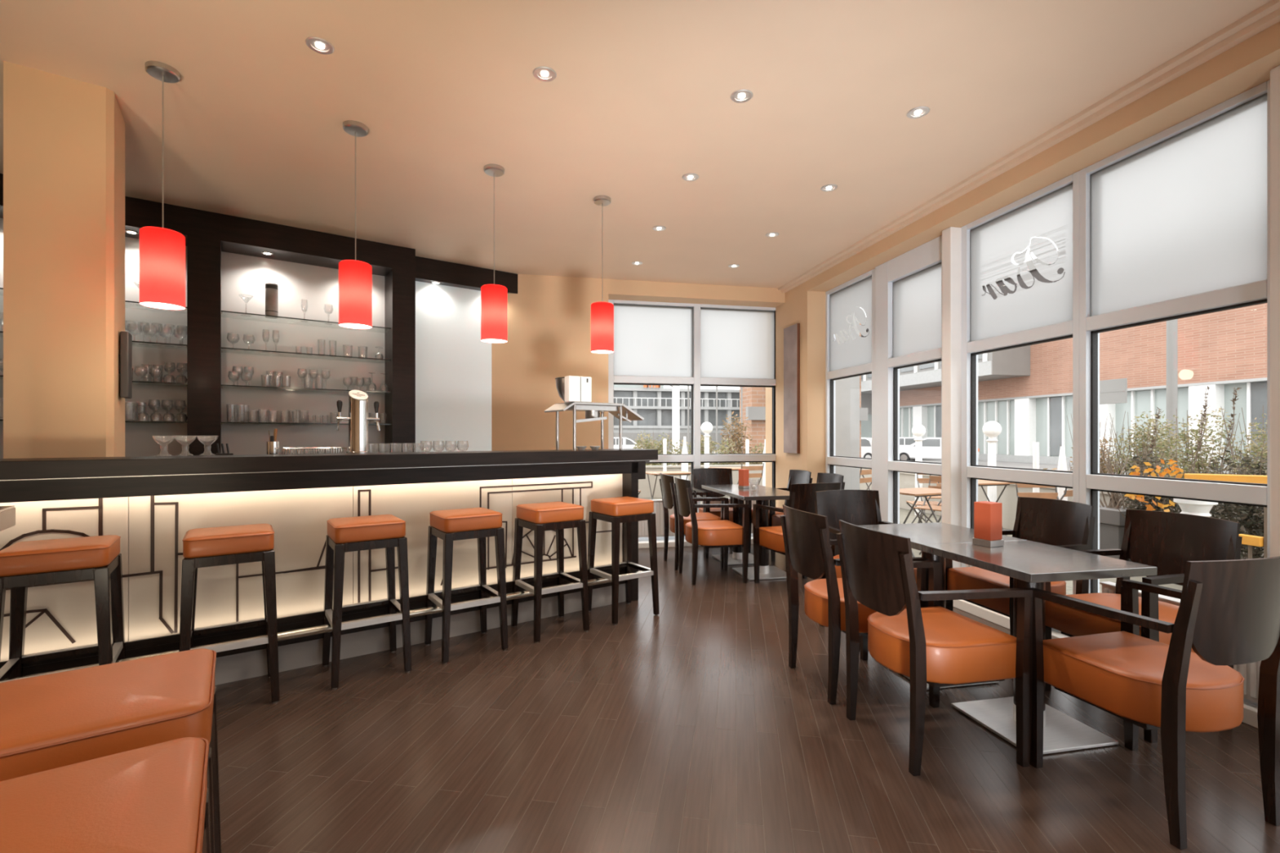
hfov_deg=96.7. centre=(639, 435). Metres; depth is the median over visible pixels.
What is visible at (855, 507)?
armchair
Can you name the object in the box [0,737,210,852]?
bar stool
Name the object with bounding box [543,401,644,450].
stand
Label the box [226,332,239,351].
drinking glass
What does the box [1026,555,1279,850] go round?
armchair
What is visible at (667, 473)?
bistro table
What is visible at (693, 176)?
recessed light
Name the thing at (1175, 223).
window
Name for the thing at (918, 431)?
globe lamp
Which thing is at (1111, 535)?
tub
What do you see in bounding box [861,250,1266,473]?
brick building
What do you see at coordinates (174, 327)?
drinking glass
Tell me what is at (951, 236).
post
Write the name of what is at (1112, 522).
planter
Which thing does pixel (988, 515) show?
box
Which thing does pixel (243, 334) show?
drinking glass
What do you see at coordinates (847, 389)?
wall
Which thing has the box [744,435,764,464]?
shrub
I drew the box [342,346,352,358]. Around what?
drinking glass
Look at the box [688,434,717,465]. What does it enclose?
shrub
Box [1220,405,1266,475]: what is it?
bush
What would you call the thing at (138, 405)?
drinking glass
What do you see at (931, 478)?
bistro chair
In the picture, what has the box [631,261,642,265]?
recessed light
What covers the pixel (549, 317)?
wall
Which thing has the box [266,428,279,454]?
utensil holder
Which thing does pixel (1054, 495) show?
bistro chair
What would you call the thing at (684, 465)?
post
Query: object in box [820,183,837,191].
recessed light
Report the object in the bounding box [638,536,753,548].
plinth
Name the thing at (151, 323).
drinking glass
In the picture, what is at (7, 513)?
table
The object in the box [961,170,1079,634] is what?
window
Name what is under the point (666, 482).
armchair
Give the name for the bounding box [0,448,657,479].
countertop
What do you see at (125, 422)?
glass shelf
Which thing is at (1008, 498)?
wall
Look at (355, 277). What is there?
pendant lamp
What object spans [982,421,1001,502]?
globe lamp
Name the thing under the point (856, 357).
window
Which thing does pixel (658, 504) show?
radiator
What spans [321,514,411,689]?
bar stool
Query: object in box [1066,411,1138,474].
bush
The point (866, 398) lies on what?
block
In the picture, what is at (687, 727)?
floor
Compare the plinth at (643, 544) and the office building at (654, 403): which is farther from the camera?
the office building at (654, 403)
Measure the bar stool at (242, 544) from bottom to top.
0.822 m
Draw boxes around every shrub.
[632,430,660,466]
[651,426,676,465]
[669,434,690,465]
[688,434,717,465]
[711,437,737,465]
[720,411,754,465]
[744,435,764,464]
[1102,445,1223,518]
[1201,449,1266,559]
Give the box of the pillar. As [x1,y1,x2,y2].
[3,60,124,458]
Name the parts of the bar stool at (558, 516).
leg, foot plate, leg, foot plate, seat, seat frame, leg, foot plate, foot plate, leg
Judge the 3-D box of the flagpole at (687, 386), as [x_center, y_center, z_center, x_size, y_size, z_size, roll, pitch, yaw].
[1.941,-0.225,22.840,0.080,3.600,0.076,0,0,-11]
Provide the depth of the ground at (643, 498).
11.86 m
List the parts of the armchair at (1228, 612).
leg, armrest, seat frame, leg, seat, armrest, leg, backrest, leg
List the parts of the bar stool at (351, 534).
leg, foot plate, leg, foot plate, seat frame, seat, foot plate, leg, foot plate, leg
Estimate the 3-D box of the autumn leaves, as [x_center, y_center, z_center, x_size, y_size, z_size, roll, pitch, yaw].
[4.503,0.436,4.999,0.175,0.475,0.498,0,0,-11]
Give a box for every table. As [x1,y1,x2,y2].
[0,505,15,531]
[645,471,690,499]
[702,484,775,564]
[718,466,741,471]
[720,488,790,580]
[858,522,1026,689]
[899,487,941,557]
[923,540,1157,754]
[977,479,1015,536]
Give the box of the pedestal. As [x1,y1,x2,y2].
[1173,498,1217,517]
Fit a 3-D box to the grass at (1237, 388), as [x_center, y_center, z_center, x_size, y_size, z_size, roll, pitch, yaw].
[5.207,0.001,5.022,0.069,0.848,0.147,0,0,-11]
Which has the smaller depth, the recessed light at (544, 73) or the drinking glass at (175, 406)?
the recessed light at (544, 73)
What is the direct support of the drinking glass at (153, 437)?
on the bar counter at (151, 503)
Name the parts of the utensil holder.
knife handle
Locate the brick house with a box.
[739,323,867,464]
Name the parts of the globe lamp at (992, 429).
post, globe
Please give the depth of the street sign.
10.82 m
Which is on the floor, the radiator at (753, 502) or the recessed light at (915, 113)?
the radiator at (753, 502)
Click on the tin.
(271, 289)
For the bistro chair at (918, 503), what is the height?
0.868 m
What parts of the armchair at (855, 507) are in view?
leg, armrest, backrest, seat, leg, armrest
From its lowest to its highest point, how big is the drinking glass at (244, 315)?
0.165 m
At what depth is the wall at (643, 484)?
11.92 m
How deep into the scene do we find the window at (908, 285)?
5.00 m
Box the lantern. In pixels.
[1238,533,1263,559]
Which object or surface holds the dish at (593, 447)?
on the bar counter at (151, 503)
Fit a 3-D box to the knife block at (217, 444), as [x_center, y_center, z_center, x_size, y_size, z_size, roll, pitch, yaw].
[-2.359,0.097,3.231,0.080,0.106,0.050,0,0,-36]
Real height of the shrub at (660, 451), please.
1.915 m
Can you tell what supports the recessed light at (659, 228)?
in the ceiling
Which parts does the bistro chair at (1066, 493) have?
leg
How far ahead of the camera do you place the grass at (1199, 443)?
5.22 m
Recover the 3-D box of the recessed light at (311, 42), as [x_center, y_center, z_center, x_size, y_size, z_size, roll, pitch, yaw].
[-1.414,-1.722,2.514,0.112,0.005,0.112,0,0,-11]
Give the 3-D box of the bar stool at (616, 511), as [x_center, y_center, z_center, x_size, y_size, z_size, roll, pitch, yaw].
[-0.129,0.864,4.086,0.384,0.822,0.384,0,0,-36]
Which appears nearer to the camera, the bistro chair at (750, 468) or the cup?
the cup
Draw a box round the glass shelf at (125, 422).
[124,422,186,423]
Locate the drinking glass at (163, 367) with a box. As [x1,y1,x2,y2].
[162,367,174,382]
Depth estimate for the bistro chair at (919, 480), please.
8.12 m
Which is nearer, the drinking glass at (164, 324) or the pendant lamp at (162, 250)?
the pendant lamp at (162, 250)
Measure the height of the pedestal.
0.812 m
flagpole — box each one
[687,386,688,450]
[715,386,717,465]
[741,386,742,463]
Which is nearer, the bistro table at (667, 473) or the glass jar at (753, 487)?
the glass jar at (753, 487)
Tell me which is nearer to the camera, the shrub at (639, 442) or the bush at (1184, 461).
the bush at (1184, 461)
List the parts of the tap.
tap handle, spout, spout, tap handle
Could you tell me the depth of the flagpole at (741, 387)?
27.51 m
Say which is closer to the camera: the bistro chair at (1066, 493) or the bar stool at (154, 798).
the bar stool at (154, 798)
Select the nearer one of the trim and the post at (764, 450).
the trim
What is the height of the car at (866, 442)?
1.467 m
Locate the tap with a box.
[336,390,380,453]
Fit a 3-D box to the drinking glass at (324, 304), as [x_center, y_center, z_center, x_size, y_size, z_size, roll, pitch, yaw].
[-2.738,-1.067,5.000,0.074,0.170,0.073,0,0,-11]
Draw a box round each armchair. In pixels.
[659,472,724,570]
[673,476,749,585]
[692,467,751,555]
[745,469,812,526]
[752,482,840,596]
[769,472,844,561]
[780,504,928,704]
[814,489,916,651]
[835,520,1032,776]
[945,497,1095,679]
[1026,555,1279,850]
[1045,509,1242,742]
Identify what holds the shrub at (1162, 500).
on the ground at (903, 513)
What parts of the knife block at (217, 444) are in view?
knife handle, knife handle, knife handle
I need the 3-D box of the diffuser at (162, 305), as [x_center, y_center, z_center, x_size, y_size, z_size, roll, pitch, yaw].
[-2.248,-0.611,2.680,0.164,0.001,0.164,0,0,-11]
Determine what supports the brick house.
on the ground at (1000, 464)
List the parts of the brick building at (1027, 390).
storefront glass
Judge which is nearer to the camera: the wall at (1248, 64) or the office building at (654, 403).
the wall at (1248, 64)
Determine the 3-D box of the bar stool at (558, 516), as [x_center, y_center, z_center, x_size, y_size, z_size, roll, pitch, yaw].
[-0.596,0.864,3.759,0.384,0.822,0.384,0,0,-36]
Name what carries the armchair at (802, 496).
on the floor
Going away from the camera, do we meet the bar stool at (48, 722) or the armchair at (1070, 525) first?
the bar stool at (48, 722)
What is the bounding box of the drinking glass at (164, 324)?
[163,324,175,346]
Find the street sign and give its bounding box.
[1099,377,1127,404]
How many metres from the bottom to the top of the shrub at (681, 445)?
1.690 m
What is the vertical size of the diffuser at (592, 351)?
0.001 m
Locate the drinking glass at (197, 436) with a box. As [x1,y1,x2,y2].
[196,435,217,455]
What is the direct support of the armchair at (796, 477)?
on the floor
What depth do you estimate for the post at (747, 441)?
11.86 m
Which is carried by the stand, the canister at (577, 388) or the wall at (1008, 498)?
the canister at (577, 388)
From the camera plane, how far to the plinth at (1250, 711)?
3.81 m
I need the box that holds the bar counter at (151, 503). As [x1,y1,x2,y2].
[0,448,657,685]
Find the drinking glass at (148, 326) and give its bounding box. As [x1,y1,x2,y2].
[142,325,157,344]
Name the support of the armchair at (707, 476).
on the floor
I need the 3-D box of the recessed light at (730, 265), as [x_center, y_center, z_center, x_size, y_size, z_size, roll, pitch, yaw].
[0.953,-1.722,5.774,0.112,0.005,0.112,0,0,-11]
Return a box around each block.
[215,443,233,455]
[861,328,871,437]
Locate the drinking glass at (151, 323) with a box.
[150,323,163,346]
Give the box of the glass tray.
[281,447,346,453]
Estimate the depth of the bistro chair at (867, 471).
8.21 m
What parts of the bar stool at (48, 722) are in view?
seat, leg, leg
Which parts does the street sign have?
cross rail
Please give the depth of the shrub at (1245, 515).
4.69 m
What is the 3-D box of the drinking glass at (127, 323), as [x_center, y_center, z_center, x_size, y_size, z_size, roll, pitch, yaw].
[-3.755,-0.761,4.224,0.086,0.135,0.085,0,0,-11]
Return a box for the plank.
[1184,473,1266,557]
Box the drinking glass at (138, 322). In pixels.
[137,321,150,345]
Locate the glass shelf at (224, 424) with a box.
[222,422,384,425]
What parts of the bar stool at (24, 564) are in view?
leg, foot plate, leg, foot plate, seat frame, foot plate, seat, leg, foot plate, leg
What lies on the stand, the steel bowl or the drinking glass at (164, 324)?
the steel bowl
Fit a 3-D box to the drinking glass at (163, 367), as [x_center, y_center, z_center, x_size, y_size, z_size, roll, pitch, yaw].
[-3.594,-0.461,4.340,0.072,0.120,0.071,0,0,-11]
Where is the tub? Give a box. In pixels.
[1099,523,1124,559]
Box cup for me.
[266,441,279,454]
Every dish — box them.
[576,446,586,449]
[589,445,599,449]
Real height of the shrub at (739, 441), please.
2.231 m
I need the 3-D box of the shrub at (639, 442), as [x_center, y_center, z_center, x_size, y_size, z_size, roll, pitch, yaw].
[0.103,0.727,13.139,0.769,1.696,0.819,0,0,-11]
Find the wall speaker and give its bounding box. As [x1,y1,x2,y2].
[119,331,132,398]
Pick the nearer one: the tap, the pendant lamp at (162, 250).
the pendant lamp at (162, 250)
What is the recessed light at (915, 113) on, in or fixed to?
in the ceiling
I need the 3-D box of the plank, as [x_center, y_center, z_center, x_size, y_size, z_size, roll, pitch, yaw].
[4.592,0.799,4.428,0.050,1.012,0.601,0,0,-11]
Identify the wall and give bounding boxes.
[491,273,785,450]
[638,464,762,498]
[765,21,1279,507]
[835,306,859,489]
[859,467,1263,559]
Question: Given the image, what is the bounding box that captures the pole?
[1165,319,1177,476]
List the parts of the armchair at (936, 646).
leg, backrest, leg, armrest, leg, seat, seat frame, armrest, leg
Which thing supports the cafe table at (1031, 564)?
on the floor
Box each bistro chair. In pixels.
[737,462,764,484]
[859,468,871,489]
[906,475,941,523]
[913,475,941,523]
[916,473,941,523]
[1015,483,1059,499]
[1060,488,1072,500]
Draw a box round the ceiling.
[0,0,1271,288]
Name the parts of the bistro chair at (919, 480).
leg, slatted seat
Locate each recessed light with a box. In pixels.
[305,36,334,54]
[533,66,556,81]
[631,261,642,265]
[652,225,666,231]
[682,173,698,181]
[728,264,739,267]
[730,88,752,102]
[765,231,778,237]
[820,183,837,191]
[906,106,929,118]
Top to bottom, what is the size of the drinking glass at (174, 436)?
0.105 m
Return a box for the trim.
[777,0,1279,293]
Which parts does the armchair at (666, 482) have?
leg, backrest, leg, seat, armrest, leg, armrest, leg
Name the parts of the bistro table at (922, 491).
leg, frame, leg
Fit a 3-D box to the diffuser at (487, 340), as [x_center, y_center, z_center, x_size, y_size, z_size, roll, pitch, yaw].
[-0.941,-0.611,3.670,0.164,0.001,0.164,0,0,-11]
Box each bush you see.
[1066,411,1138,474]
[1105,409,1184,478]
[1150,405,1241,478]
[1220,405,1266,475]
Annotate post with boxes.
[622,438,626,448]
[662,438,666,471]
[681,436,688,479]
[745,439,749,466]
[762,439,765,486]
[942,226,961,568]
[1032,442,1039,492]
[1057,446,1067,501]
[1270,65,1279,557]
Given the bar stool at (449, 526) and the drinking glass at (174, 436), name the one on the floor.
the bar stool at (449, 526)
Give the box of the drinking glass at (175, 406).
[175,405,186,421]
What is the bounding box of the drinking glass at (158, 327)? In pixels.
[158,327,172,345]
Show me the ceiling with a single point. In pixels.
(638, 100)
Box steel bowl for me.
[555,377,568,402]
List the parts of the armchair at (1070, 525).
leg, seat frame, seat, armrest, leg, leg, backrest, armrest, leg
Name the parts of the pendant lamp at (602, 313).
cord, lamp shade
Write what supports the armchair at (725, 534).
on the floor
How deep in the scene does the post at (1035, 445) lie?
7.18 m
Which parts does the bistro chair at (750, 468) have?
leg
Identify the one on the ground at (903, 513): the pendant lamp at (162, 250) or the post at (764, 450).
the post at (764, 450)
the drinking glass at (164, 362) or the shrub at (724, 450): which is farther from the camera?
the shrub at (724, 450)
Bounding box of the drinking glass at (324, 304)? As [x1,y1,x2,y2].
[324,304,333,324]
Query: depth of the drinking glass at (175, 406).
4.37 m
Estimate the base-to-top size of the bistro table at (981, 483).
0.737 m
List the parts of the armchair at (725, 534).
leg, backrest, leg, armrest, seat, seat frame, armrest, leg, leg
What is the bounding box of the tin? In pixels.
[265,282,278,319]
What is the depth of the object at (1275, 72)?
2.41 m
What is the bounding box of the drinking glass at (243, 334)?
[242,333,255,351]
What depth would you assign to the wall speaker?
2.97 m
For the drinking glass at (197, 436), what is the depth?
3.00 m
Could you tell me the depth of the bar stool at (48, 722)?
0.97 m
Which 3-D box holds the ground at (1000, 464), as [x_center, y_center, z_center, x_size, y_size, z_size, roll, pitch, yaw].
[11.663,1.725,43.174,280.000,0.300,320.000,0,0,-11]
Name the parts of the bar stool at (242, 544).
leg, leg, seat, seat frame, foot plate, foot plate, leg, leg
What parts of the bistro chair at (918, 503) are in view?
leg, slatted seat, leg, leg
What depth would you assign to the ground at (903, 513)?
6.24 m
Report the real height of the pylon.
4.600 m
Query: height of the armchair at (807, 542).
0.901 m
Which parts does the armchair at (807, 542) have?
leg, backrest, leg, armrest, seat frame, seat, leg, armrest, leg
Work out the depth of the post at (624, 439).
11.44 m
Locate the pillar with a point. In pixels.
(64, 137)
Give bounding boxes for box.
[737,469,749,488]
[972,501,1004,547]
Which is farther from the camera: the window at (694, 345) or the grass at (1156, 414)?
the window at (694, 345)
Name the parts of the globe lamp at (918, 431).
post, globe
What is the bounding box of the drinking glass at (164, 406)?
[162,405,174,421]
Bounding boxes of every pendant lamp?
[139,60,185,310]
[338,120,372,328]
[480,163,507,343]
[591,195,613,353]
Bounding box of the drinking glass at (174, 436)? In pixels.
[173,435,196,456]
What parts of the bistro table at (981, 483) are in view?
frame, leg, leg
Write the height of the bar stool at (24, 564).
0.822 m
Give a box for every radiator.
[638,499,675,537]
[702,497,769,533]
[1099,581,1261,702]
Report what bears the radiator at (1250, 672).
on the floor
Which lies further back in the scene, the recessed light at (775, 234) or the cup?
the recessed light at (775, 234)
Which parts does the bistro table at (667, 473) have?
leg, leg, frame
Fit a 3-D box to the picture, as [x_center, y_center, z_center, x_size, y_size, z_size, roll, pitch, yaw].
[1.723,-0.524,6.465,0.035,1.443,0.332,0,0,-11]
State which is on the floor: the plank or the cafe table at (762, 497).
the cafe table at (762, 497)
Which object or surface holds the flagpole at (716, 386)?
on the ground at (1000, 464)
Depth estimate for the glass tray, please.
3.41 m
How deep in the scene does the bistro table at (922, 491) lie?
5.82 m
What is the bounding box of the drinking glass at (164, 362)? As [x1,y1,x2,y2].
[163,361,175,384]
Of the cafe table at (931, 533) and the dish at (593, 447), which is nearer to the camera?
the cafe table at (931, 533)
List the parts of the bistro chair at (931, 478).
leg, leg, slatted seat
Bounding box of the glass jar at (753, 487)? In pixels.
[748,478,759,491]
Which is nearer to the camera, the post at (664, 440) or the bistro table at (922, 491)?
the bistro table at (922, 491)
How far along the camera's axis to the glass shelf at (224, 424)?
4.82 m
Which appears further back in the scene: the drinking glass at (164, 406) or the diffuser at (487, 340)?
the drinking glass at (164, 406)
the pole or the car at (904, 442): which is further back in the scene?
the car at (904, 442)
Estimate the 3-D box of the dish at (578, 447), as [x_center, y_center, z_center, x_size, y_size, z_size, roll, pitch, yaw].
[-0.426,0.090,4.144,0.080,0.028,0.080,0,0,-11]
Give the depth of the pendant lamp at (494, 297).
3.61 m
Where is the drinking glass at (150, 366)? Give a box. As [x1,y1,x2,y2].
[148,366,162,382]
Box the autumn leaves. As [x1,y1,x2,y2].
[1124,458,1183,511]
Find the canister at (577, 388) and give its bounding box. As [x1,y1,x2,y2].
[564,375,591,402]
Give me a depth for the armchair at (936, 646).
2.21 m
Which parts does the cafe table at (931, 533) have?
plate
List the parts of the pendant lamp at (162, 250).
lamp shade, cord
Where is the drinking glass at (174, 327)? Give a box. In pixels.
[173,327,186,346]
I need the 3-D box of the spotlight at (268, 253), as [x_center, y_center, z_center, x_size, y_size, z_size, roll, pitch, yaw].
[-3.087,-1.512,4.713,0.084,0.005,0.083,0,0,-36]
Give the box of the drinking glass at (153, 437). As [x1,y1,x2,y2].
[152,436,175,456]
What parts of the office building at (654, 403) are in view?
railing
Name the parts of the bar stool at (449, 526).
leg, foot plate, leg, foot plate, seat, seat frame, foot plate, leg, foot plate, leg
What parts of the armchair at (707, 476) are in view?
leg, armrest, leg, backrest, seat, leg, leg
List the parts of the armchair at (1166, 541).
leg, seat frame, armrest, seat, leg, leg, armrest, backrest, leg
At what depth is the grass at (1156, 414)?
5.62 m
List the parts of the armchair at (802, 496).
leg, armrest, seat, seat frame, leg, backrest, leg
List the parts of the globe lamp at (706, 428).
globe, post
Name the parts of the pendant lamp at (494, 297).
lamp shade, cord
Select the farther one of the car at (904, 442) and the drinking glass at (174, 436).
the car at (904, 442)
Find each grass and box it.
[1145,407,1161,475]
[1192,386,1209,473]
[1219,387,1241,474]
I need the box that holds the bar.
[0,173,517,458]
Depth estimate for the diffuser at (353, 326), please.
3.17 m
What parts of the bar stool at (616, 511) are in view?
leg, foot plate, foot plate, leg, seat, seat frame, leg, foot plate, foot plate, leg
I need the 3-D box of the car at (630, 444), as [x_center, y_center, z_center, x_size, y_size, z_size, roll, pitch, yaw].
[-1.363,0.838,38.492,4.227,1.467,1.696,0,0,-23]
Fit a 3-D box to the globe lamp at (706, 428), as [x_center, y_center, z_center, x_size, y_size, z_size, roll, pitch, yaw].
[1.382,0.509,11.758,0.250,1.592,0.250,0,0,-11]
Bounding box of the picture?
[783,323,799,453]
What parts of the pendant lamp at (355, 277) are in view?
lamp shade, cord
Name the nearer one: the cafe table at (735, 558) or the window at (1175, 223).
the window at (1175, 223)
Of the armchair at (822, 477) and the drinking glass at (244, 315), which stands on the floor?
the armchair at (822, 477)
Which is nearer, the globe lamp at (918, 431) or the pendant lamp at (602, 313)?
the pendant lamp at (602, 313)
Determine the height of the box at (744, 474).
0.190 m
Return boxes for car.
[613,437,645,448]
[861,437,871,457]
[899,437,923,459]
[899,437,979,461]
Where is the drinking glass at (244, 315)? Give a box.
[239,293,253,316]
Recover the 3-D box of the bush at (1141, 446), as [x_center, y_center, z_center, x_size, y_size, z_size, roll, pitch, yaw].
[6.081,0.631,6.866,0.850,1.891,0.627,0,0,-24]
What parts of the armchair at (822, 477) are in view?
leg, seat, backrest, leg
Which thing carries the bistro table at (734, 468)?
on the ground at (903, 513)
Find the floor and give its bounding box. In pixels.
[214,543,1279,852]
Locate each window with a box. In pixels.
[608,299,775,541]
[825,268,875,539]
[875,235,942,524]
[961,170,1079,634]
[1079,80,1270,706]
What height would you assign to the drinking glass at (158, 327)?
0.135 m
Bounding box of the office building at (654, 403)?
[613,384,739,450]
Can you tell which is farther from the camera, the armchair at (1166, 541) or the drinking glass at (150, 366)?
the drinking glass at (150, 366)
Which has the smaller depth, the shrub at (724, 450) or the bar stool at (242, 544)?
the bar stool at (242, 544)
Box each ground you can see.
[643,497,702,504]
[667,449,1236,475]
[700,496,1182,595]
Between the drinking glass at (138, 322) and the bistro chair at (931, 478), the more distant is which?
the bistro chair at (931, 478)
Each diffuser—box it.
[139,302,185,310]
[339,323,371,328]
[481,338,506,342]
[591,350,613,353]
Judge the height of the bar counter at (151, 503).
1.170 m
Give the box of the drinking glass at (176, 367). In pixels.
[175,367,186,382]
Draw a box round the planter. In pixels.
[1099,444,1164,559]
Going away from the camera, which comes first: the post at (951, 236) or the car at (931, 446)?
the post at (951, 236)
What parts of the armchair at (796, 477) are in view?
seat, leg, backrest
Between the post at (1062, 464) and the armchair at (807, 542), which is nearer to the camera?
the armchair at (807, 542)
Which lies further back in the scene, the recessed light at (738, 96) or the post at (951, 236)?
the post at (951, 236)
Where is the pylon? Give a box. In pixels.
[669,385,679,453]
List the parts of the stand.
leg, leg, plate, leg, leg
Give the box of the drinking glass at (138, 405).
[137,404,149,421]
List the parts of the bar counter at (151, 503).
panel, panel, foot rail, panel, panel, post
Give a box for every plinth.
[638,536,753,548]
[952,600,1257,728]
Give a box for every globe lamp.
[700,422,712,468]
[911,424,925,515]
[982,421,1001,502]
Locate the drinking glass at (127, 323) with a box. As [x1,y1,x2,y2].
[126,323,142,342]
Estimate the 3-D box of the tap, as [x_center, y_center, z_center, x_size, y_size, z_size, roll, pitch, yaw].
[-1.680,-0.086,3.395,0.211,0.381,0.132,0,0,-6]
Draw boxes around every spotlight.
[124,229,138,234]
[261,251,273,255]
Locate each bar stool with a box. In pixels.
[0,534,125,683]
[0,648,221,852]
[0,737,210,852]
[178,523,279,702]
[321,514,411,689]
[424,507,508,663]
[511,501,589,643]
[586,496,659,625]
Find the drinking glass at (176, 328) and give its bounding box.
[176,328,186,347]
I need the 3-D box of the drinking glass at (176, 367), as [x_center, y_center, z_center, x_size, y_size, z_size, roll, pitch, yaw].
[-3.533,-0.461,4.383,0.072,0.120,0.071,0,0,-11]

